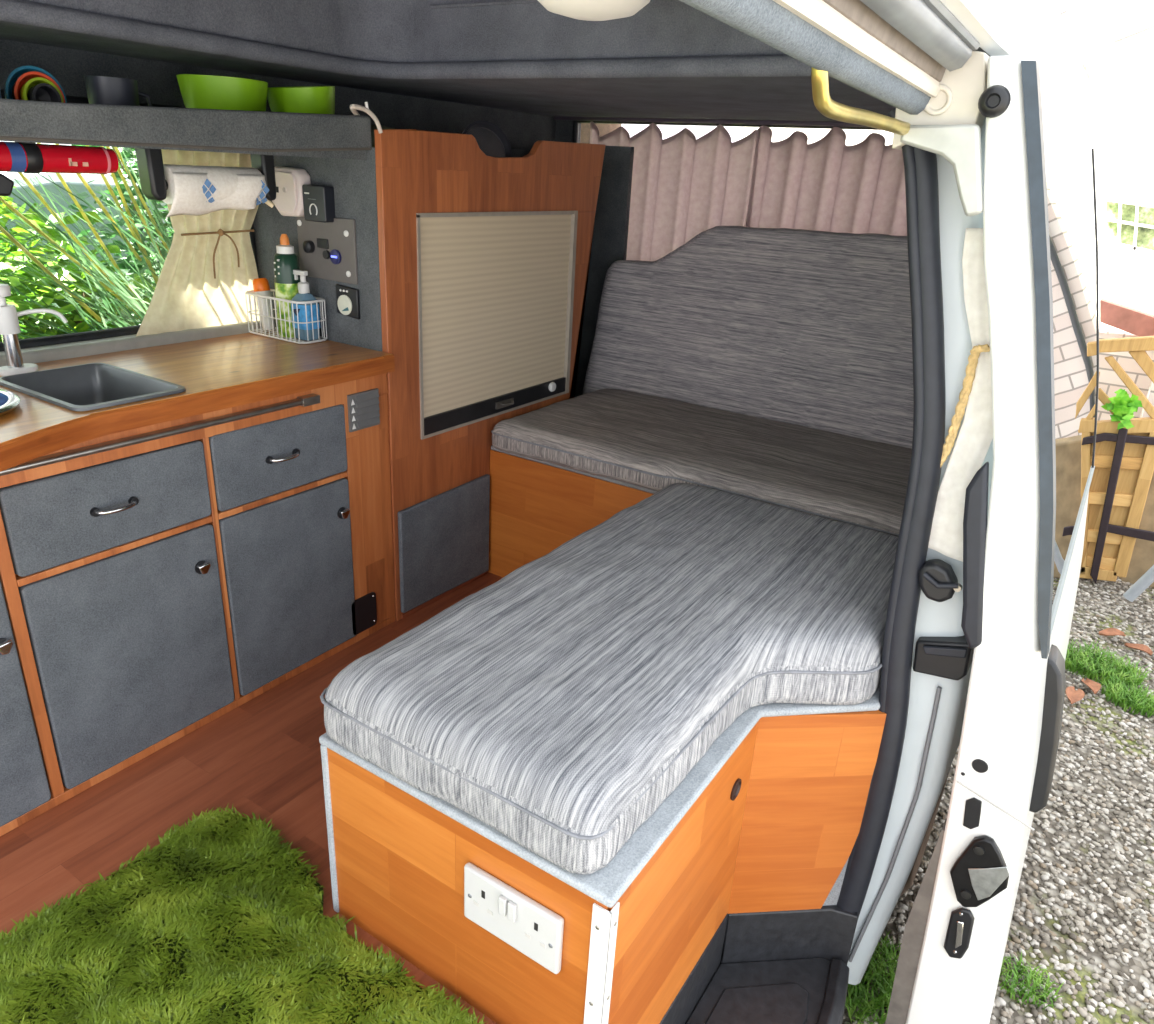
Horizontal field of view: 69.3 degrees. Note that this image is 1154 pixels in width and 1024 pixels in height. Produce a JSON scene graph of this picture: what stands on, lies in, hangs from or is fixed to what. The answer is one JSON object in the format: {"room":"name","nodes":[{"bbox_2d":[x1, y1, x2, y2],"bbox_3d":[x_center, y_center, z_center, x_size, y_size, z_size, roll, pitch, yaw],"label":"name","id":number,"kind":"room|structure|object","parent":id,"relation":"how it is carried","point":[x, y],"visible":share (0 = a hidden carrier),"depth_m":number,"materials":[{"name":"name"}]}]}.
{"room":"vehicle interior","nodes":[
{"label":"vehicle interior","id":0,"kind":"room"},
{"bbox_2d":[0,572,502,1023],"bbox_3d":[-0.426,0.469,1.621,1.405,0.030,3.195,17,26,30],"label":"floor","id":1,"kind":"structure","parent":0,"point":[262,757],"depth_m":1.47,"materials":[{"name":"laminate"}]},
{"bbox_2d":[0,373,394,836],"bbox_3d":[-0.932,0.120,1.524,0.405,0.636,1.291,17,26,30],"label":"base cabinet","id":2,"kind":"object","parent":1,"relation":"on","point":[158,580],"visible":0.94,"depth_m":1.51,"materials":[{"name":"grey wood"}]},
{"bbox_2d":[0,330,394,471],"bbox_3d":[-0.851,-0.166,1.361,0.532,0.037,1.288,17,26,30],"label":"countertop","id":3,"kind":"structure","parent":2,"relation":"on","point":[218,373],"depth_m":1.56,"materials":[{"name":"brown wood"}]},
{"bbox_2d":[0,389,20,416],"bbox_3d":[-0.971,-0.156,1.251,0.230,0.016,0.230,17,26,30],"label":"plate","id":4,"kind":"object","parent":3,"relation":"on","point":[9,401],"visible":1,"depth_m":1.28,"materials":[{"name":"white ceramic"}]},
{"bbox_2d":[0,284,67,375],"bbox_3d":[-0.973,-0.326,1.480,0.122,0.155,0.049,-13,27,-34],"label":"tap","id":5,"kind":"object","parent":3,"relation":"on","point":[9,323],"visible":0.94,"depth_m":1.46,"materials":[{"name":"white plastic"}]},
{"bbox_2d":[0,363,185,410],"bbox_3d":[-0.840,-0.170,1.455,0.282,0.114,0.192,17,26,30],"label":"sink","id":6,"kind":"object","parent":3,"relation":"in","point":[91,386],"visible":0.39,"depth_m":1.51,"materials":[{"name":"grey metal"}]},
{"bbox_2d":[245,289,326,343],"bbox_3d":[-0.659,-0.445,1.891,0.199,0.092,0.082,17,26,30],"label":"wire basket","id":7,"kind":"object","parent":3,"relation":"on","point":[251,292],"visible":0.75,"depth_m":1.86,"materials":[{"name":"white metal"}]},
{"bbox_2d":[253,278,274,329],"bbox_3d":[-0.718,-0.478,1.915,0.047,0.117,0.036,17,26,30],"label":"bottle","id":8,"kind":"object","parent":7,"relation":"in","point":[261,286],"visible":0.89,"depth_m":1.90,"materials":[{"name":"white plastic"}]},
{"bbox_2d":[274,234,299,337],"bbox_3d":[-0.643,-0.503,1.857,0.057,0.220,0.057,17,26,30],"label":"bottle","id":9,"kind":"object","parent":7,"relation":"in","point":[285,259],"visible":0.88,"depth_m":1.83,"materials":[{"name":"green plastic"}]},
{"bbox_2d":[291,269,319,340],"bbox_3d":[-0.603,-0.458,1.846,0.054,0.148,0.046,17,26,30],"label":"bottle","id":10,"kind":"object","parent":7,"relation":"in","point":[303,294],"visible":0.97,"depth_m":1.83,"materials":[{"name":"blue plastic"}]},
{"bbox_2d":[347,388,379,431],"bbox_3d":[-0.456,-0.218,1.791,0.012,0.080,0.084,17,26,30],"label":"vent","id":11,"kind":"object","parent":2,"relation":"attached to","point":[363,404],"depth_m":1.79,"materials":[{"name":"grey plastic"}]},
{"bbox_2d":[351,592,376,634],"bbox_3d":[-0.500,0.237,1.957,0.006,0.088,0.076,17,26,30],"label":"floor vent","id":12,"kind":"object","parent":2,"relation":"attached to","point":[363,604],"depth_m":1.95,"materials":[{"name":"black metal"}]},
{"bbox_2d":[0,803,487,1023],"bbox_3d":[-0.475,0.689,1.005,0.803,0.026,0.662,18,27,32],"label":"rug","id":13,"kind":"object","parent":1,"relation":"on","point":[216,922],"visible":1,"depth_m":1.17,"materials":[{"name":"green carpet"}]},
{"bbox_2d":[253,129,605,620],"bbox_3d":[-0.350,-0.420,2.279,0.441,1.124,0.845,17,26,30],"label":"tall cabinet","id":14,"kind":"object","parent":1,"relation":"on","point":[473,266],"visible":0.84,"depth_m":2.01,"materials":[{"name":"brown wood"}]},
{"bbox_2d":[272,166,310,216],"bbox_3d":[-0.620,-0.691,1.802,0.098,0.100,0.041,17,26,30],"label":"fire alarm","id":15,"kind":"object","parent":14,"relation":"attached to","point":[288,201],"visible":0.75,"depth_m":1.78,"materials":[{"name":"white plastic"}]},
{"bbox_2d":[302,184,334,222],"bbox_3d":[-0.549,-0.655,1.772,0.068,0.072,0.030,17,26,30],"label":"control box","id":16,"kind":"object","parent":14,"relation":"attached to","point":[318,200],"visible":1,"depth_m":1.76,"materials":[{"name":"black plastic"}]},
{"bbox_2d":[297,217,357,284],"bbox_3d":[-0.548,-0.571,1.809,0.180,0.133,0.020,17,26,30],"label":"switchboard","id":17,"kind":"object","parent":14,"relation":"attached to","point":[328,251],"visible":0.94,"depth_m":1.81,"materials":[{"name":"grey plastic"}]},
{"bbox_2d":[303,240,314,252],"bbox_3d":[-0.590,-0.582,1.831,0.026,0.026,0.014,17,26,30],"label":"socket","id":18,"kind":"object","parent":17,"relation":"attached to","point":[308,245],"depth_m":1.83,"materials":[{"name":"black plastic"}]},
{"bbox_2d":[317,238,328,248],"bbox_3d":[-0.552,-0.583,1.811,0.034,0.020,0.004,17,26,30],"label":"switch","id":19,"kind":"object","parent":17,"relation":"attached to","point":[322,243],"depth_m":1.81,"materials":[{"name":"black plastic"}]},
{"bbox_2d":[323,250,329,258],"bbox_3d":[-0.545,-0.559,1.813,0.018,0.018,0.006,17,26,30],"label":"socket","id":20,"kind":"object","parent":17,"relation":"attached to","point":[326,253],"depth_m":1.81,"materials":[{"name":"black plastic"}]},
{"bbox_2d":[330,249,340,263],"bbox_3d":[-0.521,-0.550,1.800,0.031,0.031,0.006,17,26,30],"label":"socket","id":21,"kind":"object","parent":17,"relation":"attached to","point":[335,254],"depth_m":1.80,"materials":[{"name":"blue plastic"}]},
{"bbox_2d":[335,284,359,318],"bbox_3d":[-0.503,-0.460,1.824,0.067,0.068,0.013,17,26,30],"label":"gauge","id":22,"kind":"object","parent":14,"relation":"attached to","point":[347,298],"visible":1,"depth_m":1.82,"materials":[{"name":"black plastic"}]},
{"bbox_2d":[462,121,511,156],"bbox_3d":[-0.241,-0.903,2.087,0.136,0.136,0.113,-10,26,-29],"label":"spotlight","id":23,"kind":"object","parent":14,"relation":"on","point":[490,138],"visible":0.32,"depth_m":2.07,"materials":[{"name":"plastic"}]},
{"bbox_2d":[420,214,570,417],"bbox_3d":[-0.195,-0.512,2.107,0.008,0.450,0.596,17,26,30],"label":"roller shutter","id":24,"kind":"object","parent":14,"relation":"hanging from","point":[495,289],"depth_m":2.08,"materials":[{"name":"beige plastic"}]},
{"bbox_2d":[488,445,658,576],"bbox_3d":[0.385,0.057,2.206,1.128,0.372,0.557,17,26,30],"label":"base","id":25,"kind":"object","parent":1,"relation":"on","point":[536,506],"visible":0.22,"depth_m":2.16,"materials":[{"name":"brown wood"}]},
{"bbox_2d":[491,388,911,536],"bbox_3d":[0.389,-0.148,2.114,1.119,0.084,0.583,17,26,30],"label":"bench cushion","id":26,"kind":"object","parent":25,"relation":"on","point":[651,442],"visible":0.78,"depth_m":2.02,"materials":[{"name":"grey fabric"}]},
{"bbox_2d":[583,226,913,448],"bbox_3d":[0.554,-0.495,2.325,1.155,0.575,0.203,17,26,30],"label":"cushion","id":27,"kind":"object","parent":25,"relation":"on","point":[812,329],"visible":0.73,"depth_m":2.28,"materials":[{"name":"grey fabric"}]},
{"bbox_2d":[319,685,886,1023],"bbox_3d":[0.193,0.457,1.484,0.651,0.494,1.052,17,26,30],"label":"box","id":28,"kind":"object","parent":1,"relation":"on","point":[769,818],"visible":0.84,"depth_m":1.14,"materials":[{"name":"brown wood"}]},
{"bbox_2d":[464,862,563,973],"bbox_3d":[-0.081,0.493,1.012,0.146,0.086,0.017,17,26,30],"label":"double socket","id":29,"kind":"object","parent":28,"relation":"attached to","point":[536,931],"visible":1,"depth_m":1.00,"materials":[{"name":"white plastic"}]},
{"bbox_2d":[498,895,507,916],"bbox_3d":[-0.089,0.474,1.003,0.011,0.026,0.006,17,26,30],"label":"switch","id":30,"kind":"object","parent":29,"relation":"attached to","point":[502,899],"depth_m":1.00,"materials":[{"name":"white plastic"}]},
{"bbox_2d":[507,901,516,921],"bbox_3d":[-0.077,0.477,0.996,0.011,0.026,0.006,17,26,30],"label":"switch","id":31,"kind":"object","parent":29,"relation":"attached to","point":[511,905],"depth_m":0.99,"materials":[{"name":"white plastic"}]},
{"bbox_2d":[320,483,897,874],"bbox_3d":[0.180,0.182,1.372,0.612,0.118,1.041,17,26,30],"label":"cushion","id":32,"kind":"object","parent":28,"relation":"on","point":[559,703],"visible":0.97,"depth_m":1.17,"materials":[{"name":"grey fabric"}]},
{"bbox_2d":[0,39,555,329],"bbox_3d":[-0.986,-0.195,1.804,0.030,1.600,3.250,17,26,30],"label":"wall","id":33,"kind":"structure","parent":0,"point":[157,79],"depth_m":1.86,"materials":[{"name":"grey fabric"}]},
{"bbox_2d":[0,89,264,366],"bbox_3d":[-1.192,-0.412,1.277,0.072,0.486,1.651,17,26,30],"label":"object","id":34,"kind":"structure","parent":33,"relation":"in","point":[80,344],"depth_m":1.68,"materials":[{"name":"plastic"}]},
{"bbox_2d":[136,149,261,335],"bbox_3d":[-0.807,-0.575,1.791,0.052,0.428,0.364,17,26,30],"label":"window curtain","id":35,"kind":"object","parent":34,"relation":"hanging from","point":[209,266],"visible":0.7,"depth_m":1.81,"materials":[{"name":"beige fabric"}]},
{"bbox_2d":[0,98,371,159],"bbox_3d":[-1.072,-0.510,1.012,0.350,0.088,1.900,17,26,30],"label":"shelf","id":36,"kind":"object","parent":33,"relation":"attached to","point":[337,136],"visible":1,"depth_m":1.35,"materials":[{"name":"grey carpet"}]},
{"bbox_2d":[4,66,66,102],"bbox_3d":[-0.855,-0.649,1.308,0.034,0.090,0.090,17,26,30],"label":"bowl","id":37,"kind":"object","parent":36,"relation":"on","point":[15,74],"visible":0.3,"depth_m":1.28,"materials":[{"name":"teal plastic"}]},
{"bbox_2d":[12,71,64,102],"bbox_3d":[-0.847,-0.646,1.303,0.034,0.074,0.074,17,26,30],"label":"bowl","id":38,"kind":"object","parent":36,"relation":"on","point":[25,77],"visible":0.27,"depth_m":1.28,"materials":[{"name":"orange plastic"}]},
{"bbox_2d":[20,77,62,102],"bbox_3d":[-0.838,-0.644,1.298,0.034,0.058,0.058,17,26,30],"label":"bowl","id":39,"kind":"object","parent":36,"relation":"on","point":[32,82],"visible":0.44,"depth_m":1.28,"materials":[{"name":"plastic"}]},
{"bbox_2d":[28,83,61,102],"bbox_3d":[-0.830,-0.641,1.293,0.034,0.042,0.042,17,26,30],"label":"bowl","id":40,"kind":"object","parent":36,"relation":"on","point":[46,92],"visible":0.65,"depth_m":1.29,"materials":[{"name":"grey plastic"}]},
{"bbox_2d":[0,141,118,195],"bbox_3d":[-0.852,-0.512,1.240,0.044,0.078,0.340,17,26,30],"label":"fire extinguisher","id":41,"kind":"object","parent":36,"relation":"attached to","point":[22,157],"visible":0.98,"depth_m":1.28,"materials":[{"name":"red metal"}]},
{"bbox_2d":[84,76,152,106],"bbox_3d":[-0.764,-0.677,1.396,0.095,0.085,0.078,-4,24,-18],"label":"mug","id":42,"kind":"object","parent":36,"relation":"on","point":[100,89],"visible":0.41,"depth_m":1.36,"materials":[{"name":"black ceramic"}]},
{"bbox_2d":[135,148,275,200],"bbox_3d":[-0.686,-0.634,1.561,0.040,0.095,0.265,17,26,30],"label":"holder","id":43,"kind":"object","parent":36,"relation":"attached to","point":[154,185],"visible":0.5,"depth_m":1.47,"materials":[{"name":"black plastic"}]},
{"bbox_2d":[162,164,268,217],"bbox_3d":[-0.686,-0.603,1.571,0.072,0.090,0.206,17,26,30],"label":"roll","id":44,"kind":"object","parent":43,"relation":"on","point":[195,190],"visible":0.98,"depth_m":1.54,"materials":[{"name":"paper"}]},
{"bbox_2d":[265,199,273,207],"bbox_3d":[-0.621,-0.625,1.662,0.025,0.035,0.049,17,26,30],"label":"peg","id":45,"kind":"object","parent":43,"relation":"attached to","point":[269,203],"visible":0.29,"depth_m":1.66,"materials":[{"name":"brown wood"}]},
{"bbox_2d":[176,74,267,110],"bbox_3d":[-0.661,-0.755,1.571,0.158,0.106,0.158,17,26,30],"label":"bowl","id":46,"kind":"object","parent":36,"relation":"on","point":[197,91],"visible":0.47,"depth_m":1.50,"materials":[{"name":"plastic"}]},
{"bbox_2d":[267,86,334,113],"bbox_3d":[-0.554,-0.801,1.678,0.136,0.113,0.135,17,26,30],"label":"bowl","id":47,"kind":"object","parent":36,"relation":"on","point":[300,99],"visible":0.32,"depth_m":1.62,"materials":[{"name":"plastic"}]},
{"bbox_2d":[350,102,382,133],"bbox_3d":[-0.413,-0.763,1.611,0.058,0.055,0.057,8,23,13],"label":"strap","id":48,"kind":"object","parent":36,"relation":"attached to","point":[353,107],"visible":1,"depth_m":1.61,"materials":[{"name":"white plastic"}]},
{"bbox_2d":[575,146,633,396],"bbox_3d":[-0.002,-0.771,2.776,0.359,0.827,0.020,17,26,30],"label":"trim","id":49,"kind":"structure","parent":33,"relation":"attached to","point":[611,223],"depth_m":2.64,"materials":[{"name":"grey carpet"}]},
{"bbox_2d":[0,0,895,120],"bbox_3d":[-0.327,-0.763,1.129,1.480,0.208,3.250,17,26,30],"label":"ceiling","id":50,"kind":"structure","parent":0,"point":[406,31],"depth_m":1.60,"materials":[{"name":"fabric"}]},
{"bbox_2d":[538,0,649,20],"bbox_3d":[0.022,-0.772,1.167,0.184,0.144,0.184,17,26,30],"label":"ceiling lamp","id":51,"kind":"object","parent":50,"relation":"attached to","point":[588,10],"visible":1,"depth_m":1.16,"materials":[{"name":"white plastic"}]},
{"bbox_2d":[554,116,867,126],"bbox_3d":[0.509,-1.086,2.325,1.390,0.012,0.012,17,26,30],"label":"rail","id":52,"kind":"object","parent":50,"relation":"attached to","point":[576,118],"visible":0.65,"depth_m":2.39,"materials":[{"name":"black metal"}]},
{"bbox_2d":[590,121,759,260],"bbox_3d":[0.260,-0.914,2.595,0.589,0.538,0.048,17,26,30],"label":"curtain","id":53,"kind":"object","parent":52,"relation":"hanging from","point":[684,186],"visible":0.53,"depth_m":2.53,"materials":[{"name":"pink fabric"}]},
{"bbox_2d":[746,126,906,235],"bbox_3d":[0.709,-0.780,2.328,0.528,0.538,0.051,17,26,30],"label":"curtain","id":54,"kind":"object","parent":52,"relation":"hanging from","point":[827,184],"visible":0.44,"depth_m":2.29,"materials":[{"name":"pink fabric"}]},
{"bbox_2d":[555,120,580,142],"bbox_3d":[0.590,-0.513,2.609,1.672,1.340,0.030,17,26,30],"label":"wall","id":55,"kind":"structure","parent":0,"point":[564,128],"depth_m":2.76,"materials":[{"name":"grey carpet"}]},
{"bbox_2d":[572,120,879,142],"bbox_3d":[0.493,-0.906,2.517,1.235,0.505,0.028,17,26,30],"label":"window","id":56,"kind":"structure","parent":55,"relation":"in","point":[575,123],"depth_m":2.49,"materials":[{"name":"clear glass"}]},
{"bbox_2d":[847,117,992,984],"bbox_3d":[0.837,-0.026,1.774,0.252,1.500,1.289,17,26,30],"label":"door frame","id":57,"kind":"structure","parent":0,"point":[934,619],"depth_m":1.28,"materials":[{"name":"grey paint"}]},
{"bbox_2d":[0,0,829,79],"bbox_3d":[-0.531,-0.531,0.644,1.137,0.132,2.132,17,26,30],"label":"trim","id":58,"kind":"structure","parent":57,"relation":"attached to","point":[22,12],"depth_m":1.44,"materials":[{"name":"carpet"}]},
{"bbox_2d":[679,0,930,114],"bbox_3d":[-0.102,-0.270,0.265,0.038,0.122,1.860,17,26,30],"label":"trim","id":59,"kind":"structure","parent":57,"relation":"attached to","point":[768,22],"depth_m":0.67,"materials":[{"name":"fabric"}]},
{"bbox_2d":[773,0,939,96],"bbox_3d":[-0.083,-0.266,0.253,0.011,0.088,1.860,17,26,30],"label":"trim","id":60,"kind":"structure","parent":57,"relation":"attached to","point":[817,13],"depth_m":0.73,"materials":[{"name":"beige paint"}]},
{"bbox_2d":[823,0,945,81],"bbox_3d":[-0.079,-0.276,0.247,0.014,0.084,1.860,17,26,30],"label":"trim","id":61,"kind":"structure","parent":57,"relation":"attached to","point":[856,11],"depth_m":0.78,"materials":[{"name":"beige plastic"}]},
{"bbox_2d":[837,108,945,917],"bbox_3d":[0.433,0.323,1.343,0.194,1.766,0.050,17,26,30],"label":"trim","id":62,"kind":"structure","parent":57,"relation":"attached to","point":[920,166],"depth_m":1.17,"materials":[{"name":"black rubber"}]},
{"bbox_2d":[848,686,941,961],"bbox_3d":[0.524,0.540,1.383,0.045,0.601,0.012,17,26,30],"label":"trim","id":63,"kind":"structure","parent":57,"relation":"attached to","point":[938,691],"depth_m":1.36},
{"bbox_2d":[860,0,979,70],"bbox_3d":[-0.065,-0.274,0.225,0.033,0.077,1.840,17,26,30],"label":"trim","id":64,"kind":"structure","parent":57,"relation":"attached to","point":[930,25],"depth_m":0.80,"materials":[{"name":"grey metal"}]},
{"bbox_2d":[918,559,961,601],"bbox_3d":[0.517,0.100,1.189,0.061,0.057,0.039,17,26,30],"label":"striker","id":65,"kind":"object","parent":57,"relation":"attached to","point":[938,580],"visible":1,"depth_m":1.18,"materials":[{"name":"black plastic"}]},
{"bbox_2d":[892,50,989,149],"bbox_3d":[0.445,-0.502,1.014,0.100,0.114,0.054,17,26,30],"label":"trim","id":66,"kind":"structure","parent":57,"relation":"attached to","point":[956,102],"depth_m":0.99,"materials":[{"name":"beige paint"}]},
{"bbox_2d":[913,635,973,679],"bbox_3d":[0.564,0.203,1.271,0.077,0.074,0.108,17,26,30],"label":"bracket","id":67,"kind":"object","parent":57,"relation":"attached to","point":[945,657],"visible":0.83,"depth_m":1.23,"materials":[{"name":"black plastic"}]},
{"bbox_2d":[811,56,1098,1023],"bbox_3d":[0.702,0.134,1.446,0.399,1.560,1.343,17,26,30],"label":"sliding door","id":68,"kind":"structure","parent":57,"relation":"in","point":[1037,200],"depth_m":1.14,"materials":[{"name":"white paint"}]},
{"bbox_2d":[928,228,992,561],"bbox_3d":[0.526,-0.144,1.118,0.104,0.447,0.018,17,26,30],"label":"door pillar trim","id":69,"kind":"structure","parent":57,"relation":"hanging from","point":[975,436],"depth_m":1.12,"materials":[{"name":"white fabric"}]},
{"bbox_2d":[940,344,989,467],"bbox_3d":[0.508,-0.133,1.119,0.050,0.191,0.021,12,24,20],"label":"tie","id":70,"kind":"object","parent":69,"relation":"attached to","point":[970,370],"visible":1,"depth_m":1.11,"materials":[{"name":"beige fabric"}]},
{"bbox_2d":[940,0,1092,119],"bbox_3d":[-0.296,-0.829,1.102,1.584,0.376,3.280,17,26,30],"label":"roof","id":71,"kind":"structure","parent":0,"point":[1035,30],"depth_m":1.25,"materials":[{"name":"white paint"}]},
{"bbox_3d":[-0.436,0.705,1.719,1.410,0.060,3.200,17,26,30],"label":"underbody","id":72,"kind":"structure","parent":0,"visible":0},
{"bbox_2d":[660,905,857,1023],"bbox_3d":[0.100,0.906,1.026,0.263,0.146,1.188,17,26,30],"label":"step","id":73,"kind":"structure","parent":72,"relation":"on","point":[790,966],"depth_m":1.42,"materials":[{"name":"black plastic"}]},
{"label":"outside","id":74,"kind":"structure","parent":0,"visible":0},
{"bbox_2d":[842,578,1153,1023],"bbox_3d":[4.296,0.266,4.105,6.760,0.050,17.000,17,26,30],"label":"ground","id":75,"kind":"structure","parent":74,"point":[1137,964],"depth_m":2.12,"materials":[{"name":"grey gravel"}]},
{"bbox_2d":[844,931,901,1023],"bbox_3d":[0.614,0.975,1.740,0.186,0.055,0.283,17,26,30],"label":"grass tuft","id":76,"kind":"object","parent":75,"relation":"on","point":[884,997],"visible":0.66,"depth_m":1.72,"materials":[{"name":"green plant"}]},
{"bbox_2d":[743,0,1153,331],"bbox_3d":[3.488,-2.423,5.067,5.200,4.100,0.420,17,26,30],"label":"sky","id":77,"kind":"structure","parent":75,"relation":"on","point":[1117,68],"depth_m":5.12,"materials":[{"name":"white plastic"}]},
{"bbox_2d":[843,576,1153,1023],"bbox_3d":[1.724,0.676,2.678,0.949,0.017,3.221,17,26,30],"label":"pebbles","id":78,"kind":"object","parent":75,"relation":"on","point":[1097,994],"visible":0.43,"depth_m":2.10,"materials":[{"name":"grey gravel"}]},
{"bbox_2d":[1066,686,1084,703],"bbox_3d":[1.653,0.608,2.772,0.055,0.025,0.091,17,26,30],"label":"fallen leaf","id":79,"kind":"object","parent":78,"relation":"on","point":[1073,695],"visible":1,"depth_m":2.77,"materials":[{"name":"orange plant"}]},
{"bbox_2d":[1081,678,1100,693],"bbox_3d":[1.744,0.588,2.833,0.058,0.025,0.088,17,26,30],"label":"fallen leaf","id":80,"kind":"object","parent":78,"relation":"on","point":[1095,687],"visible":1,"depth_m":2.83,"materials":[{"name":"orange plant"}]},
{"bbox_2d":[1099,628,1125,636],"bbox_3d":[2.038,0.463,3.176,0.087,0.025,0.058,17,26,30],"label":"fallen leaf","id":81,"kind":"object","parent":78,"relation":"on","point":[1109,631],"visible":1,"depth_m":3.18,"materials":[{"name":"orange plant"}]},
{"bbox_2d":[1123,565,1153,601],"bbox_3d":[2.270,0.242,3.285,0.147,0.271,0.044,17,26,30],"label":"pipe","id":82,"kind":"object","parent":78,"relation":"on","point":[1147,579],"visible":1,"depth_m":3.31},
{"bbox_2d":[1124,643,1152,654],"bbox_3d":[2.074,0.504,3.081,0.089,0.025,0.058,17,26,30],"label":"fallen leaf","id":83,"kind":"object","parent":78,"relation":"on","point":[1142,647],"visible":1,"depth_m":3.08,"materials":[{"name":"orange plant"}]},
{"bbox_2d":[999,950,1064,1009],"bbox_3d":[0.943,0.991,1.773,0.165,0.033,0.132,17,26,30],"label":"grass tuft","id":84,"kind":"object","parent":75,"relation":"on","point":[1031,976],"visible":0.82,"depth_m":1.76,"materials":[{"name":"green plant"}]},
{"bbox_2d":[1065,637,1152,687],"bbox_3d":[1.860,0.539,2.955,0.331,0.066,0.283,17,26,30],"label":"grass tuft","id":85,"kind":"object","parent":75,"relation":"on","point":[1097,663],"visible":0.9,"depth_m":2.94,"materials":[{"name":"green plant"}]},
{"bbox_2d":[1079,336,1153,583],"bbox_3d":[2.254,-0.216,3.502,0.511,1.067,0.132,17,26,30],"label":"gate","id":86,"kind":"object","parent":75,"relation":"on","point":[1124,457],"visible":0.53,"depth_m":3.48,"materials":[{"name":"brown wood"}]},
{"bbox_2d":[1101,389,1141,429],"bbox_3d":[2.204,-0.414,3.384,0.140,0.166,0.076,17,26,30],"label":"ivy","id":87,"kind":"object","parent":86,"relation":"attached to","point":[1124,406],"visible":1,"depth_m":3.36,"materials":[{"name":"green plant"}]},
{"bbox_2d":[1097,298,1153,420],"bbox_3d":[2.796,-0.598,4.520,3.100,1.074,0.200,17,26,30],"label":"lean to","id":88,"kind":"object","parent":75,"relation":"on","point":[1135,323],"visible":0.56,"depth_m":4.33,"materials":[{"name":"brick"}]},
{"bbox_2d":[1099,673,1153,717],"bbox_3d":[1.859,0.617,2.779,0.240,0.055,0.202,17,26,30],"label":"grass tuft","id":89,"kind":"object","parent":75,"relation":"on","point":[1120,694],"visible":1,"depth_m":2.78,"materials":[{"name":"green plant"}]},
{"bbox_2d":[1119,472,1153,587],"bbox_3d":[2.548,0.012,3.554,0.265,0.727,0.120,17,26,30],"label":"gatepost","id":90,"kind":"object","parent":75,"relation":"on","point":[1142,559],"visible":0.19,"depth_m":3.60,"materials":[{"name":"brown wood"}]},
{"bbox_2d":[1140,381,1153,417],"bbox_3d":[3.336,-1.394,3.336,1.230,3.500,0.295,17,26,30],"label":"brick house","id":91,"kind":"structure","parent":75,"relation":"on","point":[1150,396],"depth_m":3.97,"materials":[{"name":"white brick"}]},
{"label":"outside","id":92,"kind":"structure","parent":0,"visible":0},
{"bbox_3d":[-5.560,-2.463,9.388,16.240,0.048,22.000,17,26,30],"label":"lawn","id":93,"kind":"structure","parent":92,"visible":0},
{"bbox_2d":[0,240,71,332],"bbox_3d":[-2.860,-0.671,3.439,1.080,1.466,1.547,22,29,38],"label":"shrub","id":94,"kind":"object","parent":93,"relation":"on","point":[51,270],"visible":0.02,"depth_m":3.81,"materials":[{"name":"green plant"}]},
{"bbox_2d":[0,186,154,341],"bbox_3d":[-1.743,-0.232,2.461,1.079,1.494,1.105,-3,23,-14],"label":"shrub","id":95,"kind":"object","parent":93,"relation":"on","point":[77,323],"visible":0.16,"depth_m":2.37,"materials":[{"name":"green plant"}]},
{"bbox_2d":[0,172,172,325],"bbox_3d":[-3.649,-1.573,5.577,1.630,1.400,3.604,17,26,30],"label":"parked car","id":96,"kind":"object","parent":93,"relation":"on","point":[73,179],"visible":0.05,"depth_m":4.94,"materials":[{"name":"silver metal"}]},
{"bbox_2d":[0,143,173,338],"bbox_3d":[-1.375,-0.507,2.768,1.379,1.811,2.511,17,26,30],"label":"ornamental grass","id":97,"kind":"object","parent":93,"relation":"on","point":[138,306],"depth_m":2.07,"materials":[{"name":"green plant"}]},
{"bbox_2d":[55,144,137,171],"bbox_3d":[-4.076,-3.439,8.777,2.016,2.446,3.142,17,26,30],"label":"shrub","id":98,"kind":"object","parent":93,"relation":"on","point":[132,162],"visible":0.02,"depth_m":8.09,"materials":[{"name":"green plant"}]},
{"bbox_2d":[68,147,173,324],"bbox_3d":[-1.902,-1.343,4.831,1.313,1.755,1.744,17,26,30],"label":"shrub","id":99,"kind":"object","parent":93,"relation":"on","point":[119,263],"visible":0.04,"depth_m":4.24,"materials":[{"name":"green plant"}]},
{"bbox_2d":[580,123,620,143],"bbox_3d":[-1.002,-3.155,2.943,3.184,6.607,4.436,17,26,30],"label":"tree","id":100,"kind":"object","parent":93,"relation":"on","point":[604,129],"visible":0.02,"depth_m":4.34,"materials":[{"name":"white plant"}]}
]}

